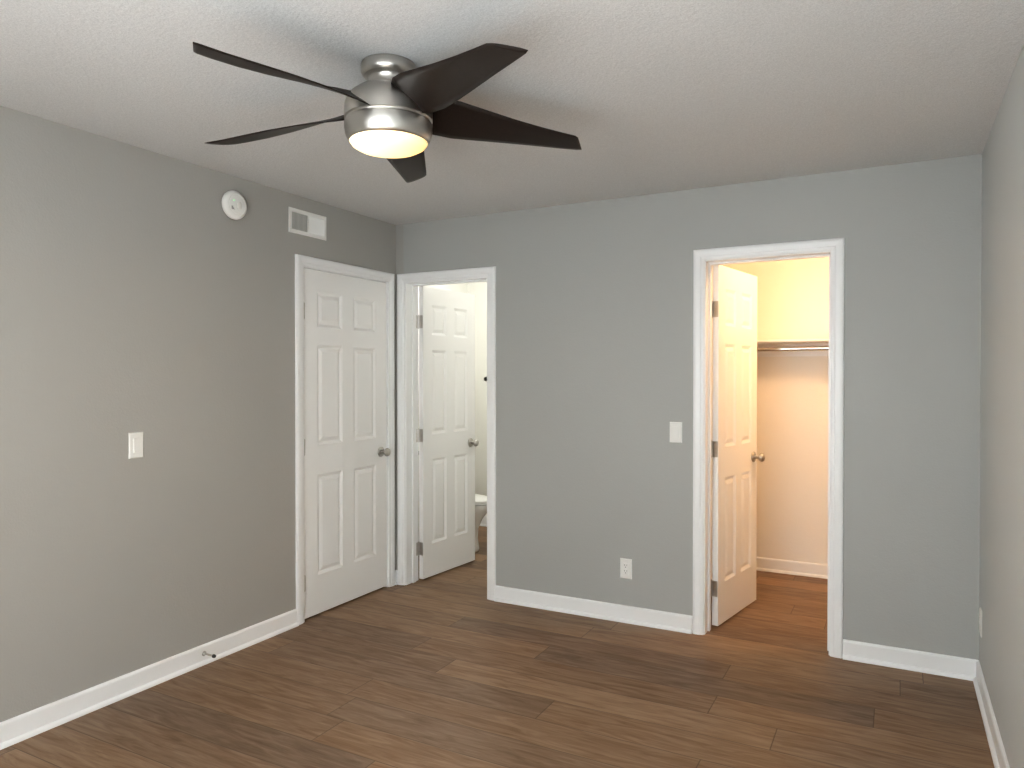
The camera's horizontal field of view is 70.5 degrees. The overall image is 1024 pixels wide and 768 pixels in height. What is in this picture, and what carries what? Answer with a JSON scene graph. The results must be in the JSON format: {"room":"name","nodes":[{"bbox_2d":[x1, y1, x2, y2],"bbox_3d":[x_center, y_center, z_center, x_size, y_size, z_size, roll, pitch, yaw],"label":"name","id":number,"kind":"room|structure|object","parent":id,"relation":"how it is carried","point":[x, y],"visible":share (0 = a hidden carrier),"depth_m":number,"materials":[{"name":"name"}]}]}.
{"room":"empty bedroom","nodes":[
{"label":"empty bedroom","id":0,"kind":"room"},
{"bbox_2d":[0,106,395,721],"bbox_3d":[-1.860,0.160,3.066,0.140,2.440,4.300,0,1,28],"label":"wall","id":1,"kind":"structure","parent":0,"point":[150,295],"depth_m":3.25,"materials":[{"name":"grey paint"}]},
{"bbox_2d":[128,432,142,458],"bbox_3d":[-1.680,0.274,3.244,0.012,0.115,0.070,0,1,28],"label":"light switch","id":2,"kind":"object","parent":1,"relation":"attached to","point":[135,444],"visible":1,"depth_m":3.24,"materials":[{"name":"white plastic"}]},
{"bbox_2d":[0,609,298,749],"bbox_3d":[-1.966,1.337,2.701,0.025,0.094,3.195,0,1,28],"label":"baseboard","id":3,"kind":"structure","parent":1,"relation":"attached to","point":[48,716],"depth_m":3.22,"materials":[{"name":"white wood"}]},
{"bbox_2d":[202,651,215,657],"bbox_3d":[-1.477,1.323,3.539,0.078,0.024,0.024,0,1,28],"label":"door stop","id":4,"kind":"object","parent":1,"relation":"attached to","point":[204,653],"visible":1,"depth_m":3.54,"materials":[{"name":"silver metal"}]},
{"bbox_2d":[222,190,246,219],"bbox_3d":[-1.414,-0.913,3.698,0.046,0.147,0.147,0,1,28],"label":"smoke detector","id":5,"kind":"object","parent":1,"relation":"attached to","point":[234,205],"visible":1,"depth_m":3.68,"materials":[{"name":"white plastic"}]},
{"bbox_2d":[288,207,325,240],"bbox_3d":[-1.178,-0.923,4.185,0.015,0.140,0.300,0,1,28],"label":"air vent","id":6,"kind":"object","parent":1,"relation":"in","point":[316,225],"visible":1,"depth_m":4.20,"materials":[{"name":"white plastic"}]},
{"bbox_2d":[295,254,394,624],"bbox_3d":[-1.078,0.313,4.539,0.176,2.106,0.904,0,1,28],"label":"trim","id":7,"kind":"structure","parent":1,"relation":"attached to","point":[302,262],"depth_m":4.21,"materials":[{"name":"white wood"}]},
{"bbox_2d":[304,268,390,618],"bbox_3d":[-1.035,0.341,4.515,0.174,2.025,0.776,0,1,28],"label":"entry door","id":8,"kind":"structure","parent":1,"relation":"in","point":[347,451],"depth_m":4.47,"materials":[{"name":"white wood"}]},
{"bbox_2d":[0,526,993,767],"bbox_3d":[-0.325,1.436,3.440,4.752,0.120,6.380,0,1,28],"label":"floor","id":9,"kind":"structure","parent":0,"point":[455,667],"depth_m":3.16,"materials":[{"name":"brown wood"}]},
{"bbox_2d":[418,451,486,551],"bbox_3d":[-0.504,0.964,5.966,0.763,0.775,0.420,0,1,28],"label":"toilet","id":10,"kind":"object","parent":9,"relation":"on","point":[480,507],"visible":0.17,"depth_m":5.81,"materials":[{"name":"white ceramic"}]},
{"bbox_2d":[0,0,1023,224],"bbox_3d":[-0.325,-1.123,3.415,4.752,0.120,6.380,0,1,28],"label":"ceiling","id":11,"kind":"structure","parent":0,"point":[640,97],"depth_m":2.56,"materials":[{"name":"paint"}]},
{"bbox_2d":[193,42,581,182],"bbox_3d":[-0.448,-0.907,2.361,1.347,0.291,1.316,0,1,28],"label":"ceiling fan","id":12,"kind":"object","parent":11,"relation":"hanging from","point":[399,111],"visible":1,"depth_m":2.29,"materials":[{"name":"black wood"}]},
{"bbox_2d":[396,155,975,658],"bbox_3d":[0.711,0.149,4.207,3.330,2.440,0.150,0,1,28],"label":"wall","id":13,"kind":"structure","parent":0,"point":[594,299],"depth_m":4.09,"materials":[{"name":"grey paint"}]},
{"bbox_2d":[395,570,397,579],"bbox_3d":[-0.970,1.312,5.211,0.608,0.094,0.025,0,1,28],"label":"baseboard","id":14,"kind":"structure","parent":13,"relation":"attached to","point":[396,571],"depth_m":4.92,"materials":[{"name":"white wood"}]},
{"bbox_2d":[397,266,495,600],"bbox_3d":[-0.404,0.310,4.807,0.762,2.106,0.176,0,1,28],"label":"trim","id":15,"kind":"structure","parent":13,"relation":"attached to","point":[408,284],"depth_m":4.89,"materials":[{"name":"white wood"}]},
{"bbox_2d":[416,286,478,578],"bbox_3d":[-0.243,0.335,5.136,0.654,2.025,0.660,0,1,28],"label":"door","id":16,"kind":"structure","parent":13,"relation":"in","point":[445,430],"depth_m":5.22,"materials":[{"name":"white wood"}]},
{"bbox_2d":[480,516,486,526],"bbox_3d":[0.230,1.299,6.583,1.440,0.094,0.025,0,1,28],"label":"baseboard","id":17,"kind":"structure","parent":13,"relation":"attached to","point":[484,521],"depth_m":6.84,"materials":[{"name":"white wood"}]},
{"bbox_2d":[494,585,692,633],"bbox_3d":[0.442,1.321,4.274,1.242,0.094,0.025,0,1,28],"label":"baseboard","id":18,"kind":"structure","parent":13,"relation":"attached to","point":[683,623],"depth_m":4.24,"materials":[{"name":"white wood"}]},
{"bbox_2d":[620,558,631,578],"bbox_3d":[0.655,1.062,4.167,0.070,0.115,0.009,0,1,28],"label":"electrical outlet","id":19,"kind":"object","parent":13,"relation":"attached to","point":[625,568],"visible":1,"depth_m":4.16,"materials":[{"name":"white plastic"}]},
{"bbox_2d":[670,422,681,442],"bbox_3d":[0.908,0.269,4.023,0.070,0.115,0.012,0,1,28],"label":"light switch","id":20,"kind":"object","parent":13,"relation":"attached to","point":[675,432],"visible":1,"depth_m":4.02,"materials":[{"name":"white plastic"}]},
{"bbox_2d":[711,265,764,625],"bbox_3d":[1.528,0.345,4.185,0.626,2.025,0.644,0,1,28],"label":"closet door","id":21,"kind":"structure","parent":13,"relation":"in","point":[734,456],"depth_m":4.25,"materials":[{"name":"white wood"}]},
{"bbox_2d":[693,238,844,657],"bbox_3d":[1.362,0.319,3.868,0.754,2.106,0.176,0,1,28],"label":"trim","id":22,"kind":"structure","parent":13,"relation":"attached to","point":[705,260],"depth_m":3.83,"materials":[{"name":"white wood"}]},
{"bbox_2d":[756,557,827,578],"bbox_3d":[2.225,1.314,5.059,1.492,0.094,0.025,0,1,28],"label":"baseboard","id":23,"kind":"structure","parent":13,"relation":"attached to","point":[807,569],"depth_m":5.17,"materials":[{"name":"white wood"}]},
{"bbox_2d":[757,338,828,360],"bbox_3d":[2.158,-0.153,4.921,1.490,0.300,0.304,0,1,28],"label":"closet shelf","id":24,"kind":"object","parent":13,"relation":"attached to","point":[791,347],"visible":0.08,"depth_m":5.03,"materials":[{"name":"white wood"}]},
{"bbox_2d":[843,639,967,679],"bbox_3d":[1.892,1.329,3.503,0.534,0.094,0.025,0,1,28],"label":"baseboard","id":25,"kind":"structure","parent":13,"relation":"attached to","point":[863,652],"depth_m":3.50,"materials":[{"name":"white wood"}]},
{"bbox_2d":[976,45,1023,767],"bbox_3d":[1.615,0.169,2.164,0.140,2.440,5.970,0,1,28],"label":"wall","id":26,"kind":"structure","parent":0,"point":[1000,166],"depth_m":2.65,"materials":[{"name":"grey paint"}]},
{"bbox_2d":[979,607,981,636],"bbox_3d":[2.120,1.078,3.280,0.009,0.115,0.070,0,1,28],"label":"electrical outlet","id":27,"kind":"object","parent":26,"relation":"attached to","point":[980,621],"visible":1,"depth_m":3.25,"materials":[{"name":"white plastic"}]},
{"bbox_2d":[968,658,1009,767],"bbox_3d":[1.183,1.348,1.538,0.025,0.094,4.160,0,1,28],"label":"baseboard","id":28,"kind":"structure","parent":26,"relation":"attached to","point":[975,674],"depth_m":2.90,"materials":[{"name":"white wood"}]}
]}

